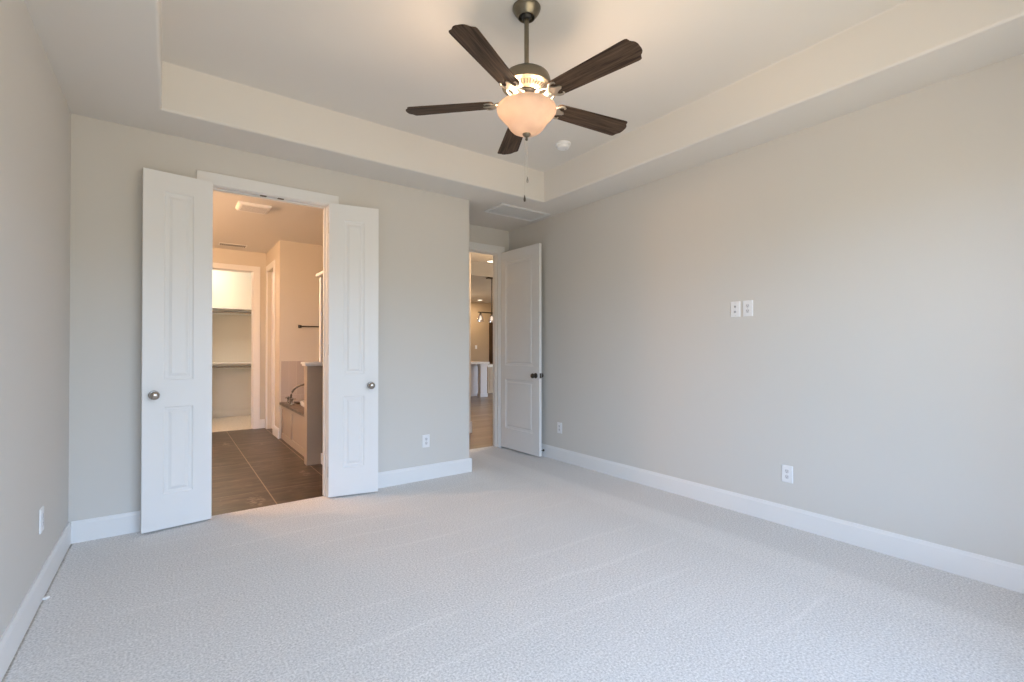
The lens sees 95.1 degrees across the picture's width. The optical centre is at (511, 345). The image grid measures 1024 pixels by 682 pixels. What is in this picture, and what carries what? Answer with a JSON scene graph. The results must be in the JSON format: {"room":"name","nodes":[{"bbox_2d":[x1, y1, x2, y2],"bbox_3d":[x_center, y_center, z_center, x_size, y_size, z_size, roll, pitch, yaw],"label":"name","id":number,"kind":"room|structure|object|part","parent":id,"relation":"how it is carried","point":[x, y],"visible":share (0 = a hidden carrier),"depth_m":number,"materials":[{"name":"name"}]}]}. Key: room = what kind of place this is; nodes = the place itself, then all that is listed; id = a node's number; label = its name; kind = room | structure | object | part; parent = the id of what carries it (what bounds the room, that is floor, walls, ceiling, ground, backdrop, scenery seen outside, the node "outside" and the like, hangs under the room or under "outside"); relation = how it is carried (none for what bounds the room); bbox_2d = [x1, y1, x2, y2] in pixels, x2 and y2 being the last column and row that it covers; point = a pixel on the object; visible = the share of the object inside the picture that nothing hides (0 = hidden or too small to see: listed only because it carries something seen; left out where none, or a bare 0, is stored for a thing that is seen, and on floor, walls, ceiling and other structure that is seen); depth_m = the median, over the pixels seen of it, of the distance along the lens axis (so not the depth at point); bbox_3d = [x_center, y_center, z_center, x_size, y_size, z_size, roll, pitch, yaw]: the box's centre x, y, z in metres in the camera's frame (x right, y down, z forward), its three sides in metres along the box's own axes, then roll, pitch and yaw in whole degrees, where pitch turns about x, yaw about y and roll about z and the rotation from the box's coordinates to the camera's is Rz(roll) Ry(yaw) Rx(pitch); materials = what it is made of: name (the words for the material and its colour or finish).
{"room":"empty bedroom","nodes":[
{"label":"empty bedroom","id":0,"kind":"room"},
{"bbox_2d":[0,0,70,637],"bbox_3d":[-1.622,-0.126,1.243,0.120,2.750,4.480,0,0,-36],"label":"wall","id":1,"kind":"structure","parent":0,"point":[35,114],"depth_m":2.13,"materials":[{"name":"grey paint"}]},
{"bbox_2d":[0,522,70,681],"bbox_3d":[-1.532,1.180,1.225,0.014,0.138,4.360,0,0,-36],"label":"baseboard","id":2,"kind":"structure","parent":1,"relation":"attached to","point":[12,637],"depth_m":2.13,"materials":[{"name":"white paint"}]},
{"bbox_2d":[39,506,43,533],"bbox_3d":[-2.352,0.871,2.344,0.010,0.120,0.075,0,0,-36],"label":"wall outlet","id":3,"kind":"object","parent":1,"relation":"attached to","point":[41,511],"visible":1,"depth_m":2.32,"materials":[{"name":"white plastic"}]},
{"bbox_2d":[212,270,250,409],"bbox_3d":[-5.008,-0.081,7.774,3.140,2.750,1.740,0,0,-36],"label":"wall","id":4,"kind":"structure","parent":0,"point":[231,334],"depth_m":8.59,"materials":[{"name":"beige paint"}]},
{"bbox_2d":[212,408,250,417],"bbox_3d":[-5.446,1.229,8.364,2.900,0.138,0.014,0,0,-36],"label":"baseboard","id":5,"kind":"structure","parent":4,"relation":"attached to","point":[242,411],"depth_m":8.58,"materials":[{"name":"beige paint"}]},
{"bbox_2d":[212,307,250,315],"bbox_3d":[-5.353,-0.552,8.249,2.900,0.240,0.330,0,0,-36],"label":"closet shelf","id":6,"kind":"object","parent":4,"relation":"attached to","point":[215,310],"visible":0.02,"depth_m":8.44,"materials":[{"name":"white paint"}]},
{"bbox_3d":[-5.285,-0.598,8.157,2.900,0.031,0.032,0,0,-36],"label":"hanging rod","id":7,"kind":"part","parent":6,"relation":"part of","materials":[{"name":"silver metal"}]},
{"bbox_2d":[212,362,250,367],"bbox_3d":[-5.353,0.423,8.242,2.900,0.240,0.330,0,0,-36],"label":"closet shelf","id":8,"kind":"object","parent":4,"relation":"attached to","point":[222,364],"visible":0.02,"depth_m":8.46,"materials":[{"name":"white paint"}]},
{"bbox_3d":[-5.285,0.377,8.150,2.900,0.031,0.032,0,0,-36],"label":"hanging rod","id":9,"kind":"part","parent":8,"relation":"part of","materials":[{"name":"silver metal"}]},
{"bbox_2d":[213,248,266,418],"bbox_3d":[-4.402,-0.086,7.065,3.440,2.750,0.120,0,0,-36],"label":"wall","id":10,"kind":"structure","parent":0,"point":[226,256],"depth_m":7.33,"materials":[{"name":"beige paint"}]},
{"bbox_2d":[213,263,259,428],"bbox_3d":[-4.393,0.027,7.070,1.022,2.525,0.156,0,0,-36],"label":"door frame","id":11,"kind":"structure","parent":10,"relation":"attached to","point":[254,270],"depth_m":7.28,"materials":[{"name":"white paint"}]},
{"bbox_2d":[260,419,264,427],"bbox_3d":[-3.912,1.222,7.331,0.072,0.138,0.014,0,0,-36],"label":"baseboard","id":12,"kind":"structure","parent":10,"relation":"attached to","point":[262,421],"depth_m":7.33,"materials":[{"name":"white paint"}]},
{"bbox_2d":[68,113,468,523],"bbox_3d":[-1.855,-0.106,4.182,2.975,2.750,0.780,0,0,-36],"label":"wall","id":13,"kind":"structure","parent":0,"point":[423,296],"depth_m":3.38,"materials":[{"name":"grey paint"}]},
{"bbox_2d":[71,511,140,543],"bbox_3d":[-2.547,1.193,3.175,0.651,0.138,0.014,0,0,-36],"label":"baseboard","id":14,"kind":"structure","parent":13,"relation":"attached to","point":[84,530],"depth_m":3.08,"materials":[{"name":"white paint"}]},
{"bbox_2d":[141,167,212,533],"bbox_3d":[-2.309,0.030,3.246,0.402,2.438,0.115,0,-1,-44],"label":"door","id":15,"kind":"structure","parent":13,"relation":"in","point":[176,365],"depth_m":3.25,"materials":[{"name":"white paint"}]},
{"bbox_3d":[-2.392,0.333,3.131,0.062,0.062,0.069,0,-1,-44],"label":"knob","id":16,"kind":"part","parent":15,"relation":"part of","materials":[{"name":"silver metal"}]},
{"bbox_3d":[-2.329,0.718,3.262,0.170,0.598,0.035,0,-1,-44],"label":"panel","id":17,"kind":"part","parent":15,"relation":"part of","materials":[{"name":"white paint"}]},
{"bbox_3d":[-2.329,-0.410,3.270,0.170,1.294,0.035,0,-1,-44],"label":"panel","id":18,"kind":"part","parent":15,"relation":"part of","materials":[{"name":"white paint"}]},
{"bbox_2d":[197,170,338,497],"bbox_3d":[-1.918,-0.002,3.727,1.001,2.535,0.156,0,0,-36],"label":"door frame","id":19,"kind":"structure","parent":13,"relation":"attached to","point":[221,183],"depth_m":3.88,"materials":[{"name":"white paint"}]},
{"bbox_2d":[328,203,378,496],"bbox_3d":[-1.332,0.035,3.947,0.402,2.438,0.115,0,0,-25],"label":"door","id":20,"kind":"structure","parent":13,"relation":"in","point":[353,232],"depth_m":3.96,"materials":[{"name":"white paint"}]},
{"bbox_3d":[-1.344,0.723,3.969,0.170,0.598,0.035,0,0,-25],"label":"panel","id":21,"kind":"part","parent":20,"relation":"part of","materials":[{"name":"white paint"}]},
{"bbox_3d":[-1.344,-0.405,3.977,0.170,1.294,0.035,0,0,-25],"label":"panel","id":22,"kind":"part","parent":20,"relation":"part of","materials":[{"name":"white paint"}]},
{"bbox_3d":[-1.196,0.339,3.983,0.062,0.062,0.069,0,0,-25],"label":"knob","id":23,"kind":"part","parent":20,"relation":"part of","materials":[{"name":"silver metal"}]},
{"bbox_2d":[378,457,471,487],"bbox_3d":[-1.172,1.204,4.665,1.320,0.138,0.794,0,0,-36],"label":"baseboard","id":24,"kind":"structure","parent":13,"relation":"attached to","point":[431,471],"depth_m":4.42,"materials":[{"name":"white paint"}]},
{"bbox_2d":[422,434,429,447],"bbox_3d":[-0.816,0.906,4.447,0.075,0.120,0.010,0,0,-36],"label":"wall outlet","id":25,"kind":"object","parent":13,"relation":"attached to","point":[425,438],"visible":1,"depth_m":4.44,"materials":[{"name":"white plastic"}]},
{"bbox_2d":[266,240,322,438],"bbox_3d":[-3.101,-0.084,7.261,1.110,2.750,1.100,0,0,-36],"label":"wall","id":26,"kind":"structure","parent":0,"point":[297,265],"depth_m":6.66,"materials":[{"name":"beige paint"}]},
{"bbox_2d":[265,260,274,434],"bbox_3d":[-3.638,0.024,7.040,0.016,2.530,0.720,0,0,-36],"label":"door frame","id":27,"kind":"structure","parent":26,"relation":"attached to","point":[271,265],"depth_m":6.95,"materials":[{"name":"white paint"}]},
{"bbox_2d":[271,272,272,427],"bbox_3d":[-3.580,0.066,7.083,0.041,2.424,0.532,0,0,-36],"label":"door","id":28,"kind":"structure","parent":26,"relation":"in","point":[272,272],"depth_m":7.23,"materials":[{"name":"white paint"}]},
{"bbox_2d":[274,425,278,438],"bbox_3d":[-3.323,1.217,6.603,0.014,0.138,0.344,0,0,-36],"label":"baseboard","id":29,"kind":"structure","parent":26,"relation":"attached to","point":[276,429],"depth_m":6.56,"materials":[{"name":"white paint"}]},
{"bbox_2d":[281,361,318,401],"bbox_3d":[-2.262,0.498,6.129,1.087,0.570,1.710,0,0,-36],"label":"tile surround","id":30,"kind":"object","parent":26,"relation":"attached to","point":[292,372],"visible":0.18,"depth_m":6.58,"materials":[{"name":"beige tile"}]},
{"bbox_2d":[301,362,322,465],"bbox_3d":[-1.764,0.727,5.361,1.189,1.100,0.185,0,0,-36],"label":"wall","id":31,"kind":"structure","parent":0,"point":[312,370],"depth_m":5.02,"materials":[{"name":"beige paint"}]},
{"bbox_2d":[469,252,470,421],"bbox_3d":[-1.108,-0.089,6.650,1.146,2.750,0.120,0,0,-36],"label":"wall","id":32,"kind":"structure","parent":0,"point":[469,252],"depth_m":6.93,"materials":[{"name":"grey paint"}]},
{"bbox_2d":[469,422,471,432],"bbox_3d":[-1.102,1.204,6.645,1.160,0.165,0.150,0,0,-36],"label":"baseboard","id":33,"kind":"structure","parent":32,"relation":"attached to","point":[470,423],"depth_m":6.91,"materials":[{"name":"white paint"}]},
{"bbox_2d":[471,302,492,361],"bbox_3d":[-2.627,-0.036,14.138,7.540,2.750,0.120,0,0,-36],"label":"wall","id":34,"kind":"structure","parent":0,"point":[479,328],"depth_m":15.24,"materials":[{"name":"beige paint"}]},
{"bbox_2d":[469,224,508,251],"bbox_3d":[-0.545,-0.095,5.699,1.170,2.750,0.120,0,0,-36],"label":"wall","id":35,"kind":"structure","parent":0,"point":[478,234],"depth_m":5.83,"materials":[{"name":"grey paint"}]},
{"bbox_2d":[469,242,504,447],"bbox_3d":[-0.493,0.013,5.736,0.880,2.535,0.156,0,0,-36],"label":"door frame","id":36,"kind":"structure","parent":35,"relation":"attached to","point":[474,247],"depth_m":5.92,"materials":[{"name":"white paint"}]},
{"bbox_2d":[500,243,542,456],"bbox_3d":[0.098,0.047,5.606,0.173,2.425,0.746,0,-1,-38],"label":"door","id":37,"kind":"structure","parent":36,"relation":"in","point":[521,375],"depth_m":5.57,"materials":[{"name":"white paint"}]},
{"bbox_3d":[0.095,-0.403,5.612,0.035,1.285,0.523,0,-1,-38],"label":"panel","id":38,"kind":"part","parent":37,"relation":"part of","materials":[{"name":"white paint"}]},
{"bbox_3d":[0.095,0.712,5.604,0.035,0.605,0.523,0,-1,-38],"label":"panel","id":39,"kind":"part","parent":37,"relation":"part of","materials":[{"name":"white paint"}]},
{"bbox_3d":[0.245,0.342,5.331,0.069,0.062,0.062,0,-1,-38],"label":"knob","id":40,"kind":"part","parent":37,"relation":"part of","materials":[{"name":"brown metal"}]},
{"bbox_2d":[1,393,1023,681],"bbox_3d":[-0.149,1.342,7.627,11.220,0.102,13.300,0,0,-36],"label":"floor","id":41,"kind":"structure","parent":0,"point":[519,566],"depth_m":2.36,"materials":[{"name":"carpet"}]},
{"bbox_2d":[279,399,303,455],"bbox_3d":[-2.273,1.010,6.118,1.106,0.545,1.702,0,0,-36],"label":"bathtub","id":42,"kind":"object","parent":41,"relation":"on","point":[292,416],"visible":0.2,"depth_m":5.93,"materials":[{"name":"beige paint"}]},
{"bbox_2d":[285,384,303,404],"bbox_3d":[-2.864,0.648,6.370,0.372,0.272,0.338,0,0,-36],"label":"tub faucet","id":43,"kind":"object","parent":42,"relation":"on","point":[290,398],"visible":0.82,"depth_m":6.29,"materials":[{"name":"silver metal"}]},
{"bbox_3d":[-2.817,0.613,6.340,0.352,0.202,0.027,0,0,-16],"label":"spout","id":44,"kind":"part","parent":43,"relation":"part of","materials":[{"name":"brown metal"}]},
{"bbox_2d":[316,271,322,463],"bbox_3d":[-1.880,0.243,4.875,0.150,2.062,0.710,0,0,-36],"label":"wall","id":45,"kind":"structure","parent":41,"relation":"on","point":[320,274],"depth_m":5.09,"materials":[{"name":"white paint"}]},
{"bbox_3d":[-2.055,-0.285,5.138,0.106,0.919,0.055,0,0,-36],"label":"edge trim","id":46,"kind":"part","parent":45,"relation":"part of","materials":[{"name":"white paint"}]},
{"bbox_3d":[-1.837,0.259,4.850,0.090,2.030,0.620,0,0,-36],"label":"panel","id":47,"kind":"part","parent":45,"relation":"part of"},
{"bbox_2d":[471,361,489,396],"bbox_3d":[-1.721,0.871,11.963,2.060,0.905,1.050,0,0,-36],"label":"kitchen island","id":48,"kind":"object","parent":41,"relation":"on","point":[478,369],"visible":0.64,"depth_m":12.13,"materials":[{"name":"wood"}]},
{"bbox_2d":[471,361,489,363],"bbox_3d":[-1.721,0.444,11.966,2.060,0.050,1.050,0,0,-36],"label":"island countertop","id":49,"kind":"structure","parent":48,"relation":"on","point":[472,362],"depth_m":12.02,"materials":[{"name":"stone"}]},
{"bbox_3d":[-0.768,0.897,12.159,0.230,0.855,0.160,0,0,-36],"label":"corner post","id":50,"kind":"part","parent":48,"relation":"part of","materials":[{"name":"grey paint"}]},
{"bbox_2d":[487,322,492,392],"bbox_3d":[-0.374,0.326,13.690,1.230,2.020,0.660,0,0,-36],"label":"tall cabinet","id":51,"kind":"object","parent":41,"relation":"on","point":[490,366],"visible":0.1,"depth_m":13.29,"materials":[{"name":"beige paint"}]},
{"bbox_2d":[24,0,1023,302],"bbox_3d":[-0.149,-1.682,7.648,11.220,0.450,13.300,0,0,-36],"label":"ceiling","id":52,"kind":"structure","parent":0,"point":[326,84],"depth_m":2.98,"materials":[{"name":"white paint"}]},
{"bbox_2d":[218,242,247,247],"bbox_3d":[-4.049,-1.458,6.787,0.360,0.010,0.180,0,0,-36],"label":"ceiling vent","id":53,"kind":"object","parent":52,"relation":"in","point":[219,243],"visible":1,"depth_m":6.79,"materials":[{"name":"white metal"}]},
{"bbox_2d":[235,201,271,214],"bbox_3d":[-2.742,-1.460,4.968,0.308,0.032,0.280,0,0,-36],"label":"ceiling vent","id":54,"kind":"object","parent":52,"relation":"in","point":[241,206],"visible":1,"depth_m":4.93,"materials":[{"name":"white paint"}]},
{"bbox_2d":[478,277,492,320],"bbox_3d":[-0.371,-0.968,9.972,0.852,0.945,0.144,0,0,-36],"label":"pendant light","id":55,"kind":"object","parent":52,"relation":"hanging from","point":[491,278],"visible":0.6,"depth_m":9.91,"materials":[{"name":"brown metal"}]},
{"bbox_3d":[-0.430,-1.058,9.928,0.021,0.725,0.022,0,0,-36],"label":"stem","id":56,"kind":"part","parent":55,"relation":"part of","materials":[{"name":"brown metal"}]},
{"bbox_2d":[484,203,550,221],"bbox_3d":[0.062,-1.468,5.178,0.660,0.011,0.352,0,0,-36],"label":"ceiling vent","id":57,"kind":"object","parent":52,"relation":"in","point":[502,209],"visible":1,"depth_m":5.15,"materials":[{"name":"white metal"}]},
{"bbox_2d":[406,0,642,201],"bbox_3d":[0.118,-1.312,2.491,1.263,0.985,1.266,0,0,-36],"label":"ceiling fan","id":58,"kind":"object","parent":52,"relation":"hanging from","point":[527,108],"visible":1,"depth_m":2.39,"materials":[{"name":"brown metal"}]},
{"bbox_3d":[-0.339,-1.295,2.556,0.492,0.006,0.141,0,10,8],"label":"blade","id":59,"kind":"part","parent":58,"relation":"part of","materials":[{"name":"brown wood"}]},
{"bbox_3d":[-0.109,-1.298,2.118,0.141,0.006,0.492,11,5,26],"label":"blade","id":60,"kind":"part","parent":58,"relation":"part of","materials":[{"name":"brown wood"}]},
{"bbox_3d":[0.007,-1.293,2.910,0.141,0.006,0.492,-11,1,-10],"label":"blade","id":61,"kind":"part","parent":58,"relation":"part of","materials":[{"name":"brown wood"}]},
{"bbox_3d":[0.078,-1.201,2.494,0.317,0.149,0.317,0,0,-36],"label":"lamp shade","id":62,"kind":"part","parent":58,"relation":"part of","materials":[{"name":"white glass"}]},
{"bbox_3d":[0.085,-1.128,2.600,0.003,0.343,0.115,0,0,3],"label":"pull chain","id":63,"kind":"part","parent":58,"relation":"part of","materials":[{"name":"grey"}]},
{"bbox_3d":[0.451,-1.294,2.690,0.492,0.006,0.141,0,-11,-28],"label":"blade","id":64,"kind":"part","parent":58,"relation":"part of","materials":[{"name":"brown wood"}]},
{"bbox_3d":[0.379,-1.298,2.201,0.492,0.006,0.141,0,-11,44],"label":"blade","id":65,"kind":"part","parent":58,"relation":"part of","materials":[{"name":"brown wood"}]},
{"bbox_2d":[555,140,570,150],"bbox_3d":[0.453,-1.768,4.152,0.138,0.051,0.138,0,0,-36],"label":"smoke detector","id":66,"kind":"object","parent":52,"relation":"attached to","point":[562,145],"visible":1,"depth_m":4.11,"materials":[{"name":"white plastic"}]},
{"bbox_2d":[509,53,1023,565],"bbox_3d":[1.493,-0.107,4.006,0.120,2.750,5.260,0,0,-36],"label":"wall","id":67,"kind":"structure","parent":0,"point":[877,250],"depth_m":3.08,"materials":[{"name":"grey paint"}]},
{"bbox_2d":[557,422,561,433],"bbox_3d":[0.528,0.914,5.207,0.010,0.120,0.075,0,0,-36],"label":"wall outlet","id":68,"kind":"object","parent":67,"relation":"attached to","point":[559,425],"visible":1,"depth_m":5.20,"materials":[{"name":"white plastic"}]},
{"bbox_2d":[731,301,739,316],"bbox_3d":[1.713,-0.280,3.593,0.014,0.120,0.075,0,0,-36],"label":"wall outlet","id":69,"kind":"object","parent":67,"relation":"attached to","point":[735,306],"visible":1,"depth_m":3.59,"materials":[{"name":"white plastic"}]},
{"bbox_2d":[743,300,752,316],"bbox_3d":[1.771,-0.281,3.517,0.010,0.120,0.075,0,0,-36],"label":"wall outlet","id":70,"kind":"object","parent":67,"relation":"attached to","point":[747,305],"visible":1,"depth_m":3.51,"materials":[{"name":"white plastic"}]},
{"bbox_2d":[542,444,1023,593],"bbox_3d":[1.474,1.198,3.909,0.014,0.138,5.140,0,0,-36],"label":"baseboard","id":71,"kind":"structure","parent":67,"relation":"attached to","point":[1000,573],"depth_m":3.07,"materials":[{"name":"white paint"}]},
{"bbox_2d":[782,464,792,483],"bbox_3d":[1.933,0.901,3.288,0.010,0.120,0.075,0,0,-36],"label":"wall outlet","id":72,"kind":"object","parent":67,"relation":"attached to","point":[787,471],"visible":1,"depth_m":3.28,"materials":[{"name":"white plastic"}]}
]}

